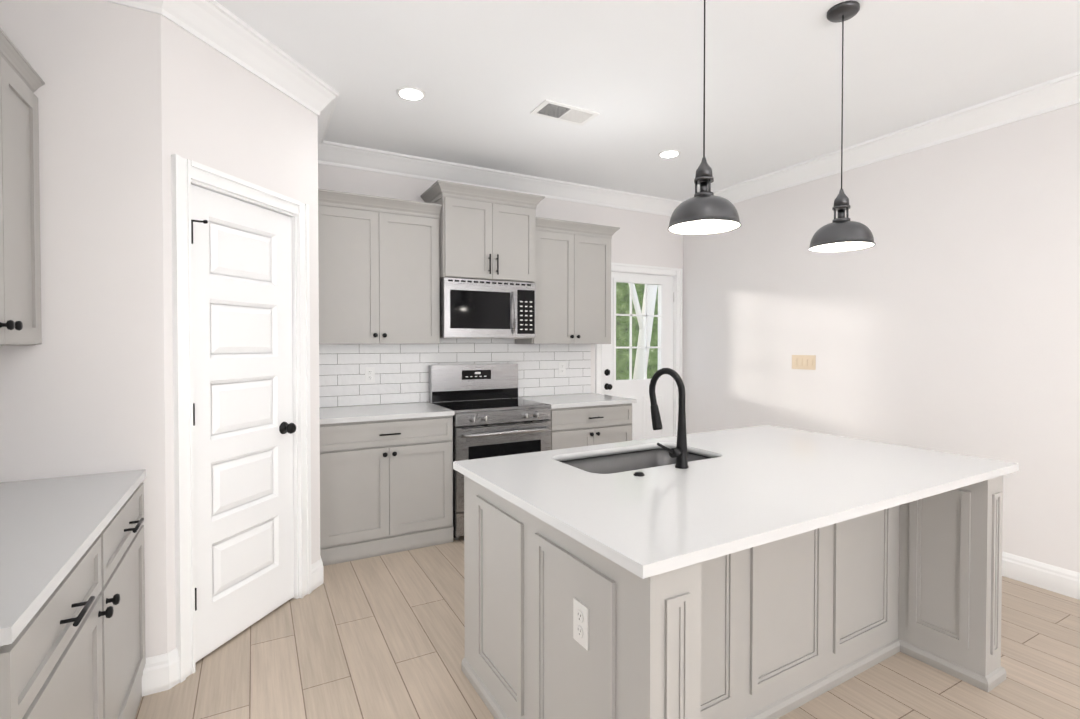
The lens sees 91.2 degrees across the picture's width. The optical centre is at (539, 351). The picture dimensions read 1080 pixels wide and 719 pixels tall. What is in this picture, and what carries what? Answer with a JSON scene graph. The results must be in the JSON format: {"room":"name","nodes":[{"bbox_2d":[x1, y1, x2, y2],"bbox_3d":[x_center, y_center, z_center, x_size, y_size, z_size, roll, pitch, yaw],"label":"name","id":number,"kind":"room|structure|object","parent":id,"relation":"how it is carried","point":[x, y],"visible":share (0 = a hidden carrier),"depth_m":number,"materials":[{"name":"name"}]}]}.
{"room":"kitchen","nodes":[
{"label":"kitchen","id":0,"kind":"room"},
{"bbox_2d":[0,0,319,657],"bbox_3d":[-1.901,-0.062,2.759,1.370,2.800,1.560,0,1,-28],"label":"wall","id":1,"kind":"structure","parent":0,"point":[131,101],"depth_m":2.03,"materials":[{"name":"paint"}]},
{"bbox_2d":[0,28,43,344],"bbox_3d":[-1.811,-0.490,1.539,0.365,0.949,0.654,0,1,-28],"label":"upper cabinet","id":2,"kind":"object","parent":1,"relation":"attached to","point":[21,81],"depth_m":1.75,"materials":[{"name":"grey wood"}]},
{"bbox_2d":[171,154,311,682],"bbox_3d":[-1.420,0.274,2.534,0.124,2.135,0.802,0,1,14],"label":"door frame","id":3,"kind":"structure","parent":1,"relation":"attached to","point":[186,174],"depth_m":2.20,"materials":[{"name":"white wood"}]},
{"bbox_2d":[191,184,295,662],"bbox_3d":[-1.391,0.310,2.523,0.102,2.038,0.641,0,1,14],"label":"pantry door","id":4,"kind":"structure","parent":1,"relation":"in","point":[244,427],"depth_m":2.50,"materials":[{"name":"white wood"}]},
{"bbox_2d":[311,556,323,588],"bbox_3d":[-1.298,1.263,3.100,0.036,0.140,0.333,0,1,-28],"label":"baseboard","id":5,"kind":"structure","parent":1,"relation":"attached to","point":[317,568],"depth_m":2.99,"materials":[{"name":"white paint"}]},
{"bbox_2d":[102,0,1079,215],"bbox_3d":[0.938,-1.374,1.257,4.950,0.132,6.870,0,1,-28],"label":"crown molding","id":6,"kind":"structure","parent":1,"relation":"attached to","point":[218,27],"depth_m":3.42,"materials":[{"name":"white wood"}]},
{"bbox_2d":[318,164,682,407],"bbox_3d":[-0.727,-0.086,4.349,5.190,2.800,0.120,0,1,-28],"label":"wall","id":7,"kind":"structure","parent":0,"point":[644,238],"depth_m":4.95,"materials":[{"name":"paint"}]},
{"bbox_2d":[318,189,441,343],"bbox_3d":[-1.213,-0.557,3.793,0.934,1.014,0.377,0,1,-28],"label":"upper cabinet","id":8,"kind":"object","parent":7,"relation":"attached to","point":[379,268],"visible":0.88,"depth_m":3.67,"materials":[{"name":"grey wood"}]},
{"bbox_2d":[319,338,590,406],"bbox_3d":[-0.598,0.147,4.349,2.427,0.502,0.008,0,1,-28],"label":"backsplash","id":9,"kind":"structure","parent":7,"relation":"attached to","point":[401,373],"depth_m":4.17,"materials":[{"name":"tile"}]},
{"bbox_2d":[365,367,374,382],"bbox_3d":[-1.276,0.180,3.972,0.070,0.115,0.008,0,1,-28],"label":"electrical outlet","id":10,"kind":"object","parent":9,"relation":"attached to","point":[369,374],"visible":1,"depth_m":3.97,"materials":[{"name":"white plastic"}]},
{"bbox_2d":[559,362,565,374],"bbox_3d":[0.201,0.158,4.772,0.070,0.115,0.008,0,1,-28],"label":"electrical outlet","id":11,"kind":"object","parent":9,"relation":"attached to","point":[562,368],"visible":1,"depth_m":4.77,"materials":[{"name":"white plastic"}]},
{"bbox_2d":[420,180,544,282],"bbox_3d":[-0.449,-0.882,4.161,0.870,0.674,0.448,0,1,-28],"label":"upper cabinet","id":12,"kind":"object","parent":7,"relation":"attached to","point":[487,233],"visible":0.98,"depth_m":3.98,"materials":[{"name":"grey wood"}]},
{"bbox_2d":[440,277,535,338],"bbox_3d":[-0.443,-0.320,4.159,0.752,0.437,0.454,0,1,-28],"label":"microwave","id":13,"kind":"object","parent":12,"relation":"attached to","point":[477,308],"visible":1,"depth_m":3.99,"materials":[{"name":"silver metal"}]},
{"bbox_2d":[515,217,619,343],"bbox_3d":[0.239,-0.568,4.579,0.837,1.014,0.377,0,1,-28],"label":"upper cabinet","id":14,"kind":"object","parent":7,"relation":"attached to","point":[573,282],"visible":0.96,"depth_m":4.42,"materials":[{"name":"grey wood"}]},
{"bbox_2d":[603,272,673,440],"bbox_3d":[0.983,0.264,5.224,0.910,2.051,0.108,0,1,-28],"label":"back door","id":15,"kind":"structure","parent":7,"relation":"in","point":[638,390],"depth_m":5.27,"materials":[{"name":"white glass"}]},
{"bbox_2d":[595,262,681,435],"bbox_3d":[0.961,0.229,5.254,1.060,2.143,0.144,0,1,-28],"label":"door frame","id":16,"kind":"structure","parent":7,"relation":"attached to","point":[676,273],"depth_m":5.41,"materials":[{"name":"white wood"}]},
{"bbox_2d":[135,536,1079,718],"bbox_3d":[0.938,1.409,1.298,5.190,0.100,7.110,0,1,-28],"label":"floor","id":17,"kind":"structure","parent":0,"point":[380,637],"depth_m":2.25,"materials":[{"name":"brown wood"}]},
{"bbox_2d":[0,509,115,718],"bbox_3d":[-1.368,0.920,1.056,0.665,0.884,0.653,0,1,-28],"label":"base cabinet","id":18,"kind":"object","parent":17,"relation":"on","point":[72,604],"depth_m":1.24,"materials":[{"name":"grey wood"}]},
{"bbox_2d":[0,469,145,718],"bbox_3d":[-1.679,0.912,1.631,0.665,0.884,0.654,0,1,-28],"label":"base cabinet","id":19,"kind":"object","parent":17,"relation":"on","point":[122,492],"depth_m":1.78,"materials":[{"name":"grey"}]},
{"bbox_2d":[319,402,454,565],"bbox_3d":[-1.121,0.867,3.701,0.879,0.914,0.663,0,1,-28],"label":"base cabinet","id":20,"kind":"object","parent":17,"relation":"on","point":[386,478],"visible":0.9,"depth_m":3.44,"materials":[{"name":"grey wood"}]},
{"bbox_2d":[429,363,550,539],"bbox_3d":[-0.383,0.716,4.063,0.752,1.205,0.707,0,1,-28],"label":"range","id":21,"kind":"object","parent":17,"relation":"on","point":[494,416],"visible":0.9,"depth_m":3.90,"materials":[{"name":"silver metal"}]},
{"bbox_2d":[518,393,636,449],"bbox_3d":[0.296,0.855,4.468,0.812,0.914,0.663,0,1,-28],"label":"base cabinet","id":22,"kind":"object","parent":17,"relation":"on","point":[583,419],"visible":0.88,"depth_m":4.22,"materials":[{"name":"grey wood"}]},
{"bbox_2d":[461,477,1005,718],"bbox_3d":[0.782,0.921,2.211,1.946,0.850,1.254,0,1,-28],"label":"kitchen island","id":23,"kind":"object","parent":17,"relation":"on","point":[765,572],"depth_m":1.94,"materials":[{"name":"grey wood"}]},
{"bbox_2d":[573,598,588,650],"bbox_3d":[0.112,0.757,1.468,0.008,0.115,0.070,0,1,-30],"label":"outlet","id":24,"kind":"object","parent":23,"relation":"attached to","point":[580,623],"visible":1,"depth_m":1.46,"materials":[{"name":"white plastic"}]},
{"bbox_2d":[453,425,1018,584],"bbox_3d":[0.808,0.481,2.208,2.048,0.030,1.248,0,1,-28],"label":"island countertop","id":25,"kind":"structure","parent":23,"relation":"on","point":[763,482],"depth_m":1.83,"materials":[{"name":"white stone"}]},
{"bbox_2d":[553,445,716,472],"bbox_3d":[0.434,0.590,2.341,0.786,0.216,0.465,0,1,-28],"label":"sink","id":26,"kind":"object","parent":25,"relation":"in","point":[613,460],"depth_m":2.53,"materials":[{"name":"silver metal"}]},
{"bbox_2d":[649,368,688,468],"bbox_3d":[0.481,0.267,2.163,0.164,0.396,0.216,0,1,-28],"label":"faucet","id":27,"kind":"object","parent":25,"relation":"on","point":[679,452],"visible":1,"depth_m":2.11,"materials":[{"name":"black metal"}]},
{"bbox_2d":[215,0,1079,200],"bbox_3d":[0.938,-1.490,1.255,5.190,0.100,7.110,0,1,-28],"label":"ceiling","id":28,"kind":"structure","parent":0,"point":[487,77],"depth_m":2.78,"materials":[{"name":"paint"}]},
{"bbox_2d":[396,86,425,100],"bbox_3d":[-0.732,-1.462,3.006,0.164,0.008,0.164,0,1,-28],"label":"recessed light","id":29,"kind":"object","parent":28,"relation":"in","point":[410,93],"visible":1,"depth_m":2.99,"materials":[{"name":"white plastic"}]},
{"bbox_2d":[530,99,599,125],"bbox_3d":[0.154,-1.465,3.259,0.380,0.009,0.200,0,1,-28],"label":"ceiling vent","id":30,"kind":"object","parent":28,"relation":"in","point":[546,108],"visible":0.98,"depth_m":3.24,"materials":[{"name":"white plastic"}]},
{"bbox_2d":[658,150,679,157],"bbox_3d":[0.968,-1.476,3.961,0.164,0.008,0.164,0,1,-28],"label":"recessed light","id":31,"kind":"object","parent":28,"relation":"in","point":[668,153],"visible":1,"depth_m":3.94,"materials":[{"name":"white plastic"}]},
{"bbox_2d":[668,0,740,234],"bbox_3d":[0.584,-0.944,1.879,0.250,1.010,0.250,0,1,-28],"label":"pendant light","id":32,"kind":"object","parent":28,"relation":"hanging from","point":[705,210],"visible":1,"depth_m":1.86,"materials":[{"name":"grey metal"}]},
{"bbox_2d":[808,1,874,251],"bbox_3d":[1.293,-0.950,2.263,0.250,1.010,0.250,0,1,-28],"label":"pendant light","id":33,"kind":"object","parent":28,"relation":"hanging from","point":[841,233],"visible":1,"depth_m":2.24,"materials":[{"name":"grey metal"}]},
{"bbox_2d":[683,103,1079,572],"bbox_3d":[3.196,-0.058,2.431,0.120,2.800,6.990,0,1,-28],"label":"wall","id":34,"kind":"structure","parent":0,"point":[942,314],"depth_m":3.48,"materials":[{"name":"paint"}]},
{"bbox_2d":[792,355,815,369],"bbox_3d":[2.130,0.091,4.264,0.010,0.114,0.203,0,1,-28],"label":"switch plate","id":35,"kind":"object","parent":34,"relation":"attached to","point":[807,362],"visible":1,"depth_m":4.26,"materials":[{"name":"beige plastic"}]},
{"bbox_2d":[1002,551,1079,599],"bbox_3d":[3.107,1.272,2.471,0.016,0.140,6.870,0,1,-28],"label":"baseboard","id":36,"kind":"structure","parent":34,"relation":"attached to","point":[1059,580],"depth_m":2.98,"materials":[{"name":"white wood"}]},
{"label":"outside","id":37,"kind":"structure","parent":0,"visible":0},
{"bbox_2d":[616,283,657,379],"bbox_3d":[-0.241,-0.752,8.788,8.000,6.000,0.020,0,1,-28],"label":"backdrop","id":38,"kind":"structure","parent":37,"point":[619,355],"depth_m":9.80,"materials":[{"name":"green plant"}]},
{"bbox_3d":[-0.036,1.347,6.866,9.500,0.100,3.610,0,1,-28],"label":"ground","id":39,"kind":"structure","parent":0,"visible":0},
{"bbox_2d":[628,283,657,378],"bbox_3d":[1.910,-0.491,9.490,1.076,5.466,0.230,0,1,-28],"label":"trunk","id":40,"kind":"object","parent":39,"relation":"on","point":[642,332],"depth_m":9.39,"materials":[{"name":"grey"}]}
]}

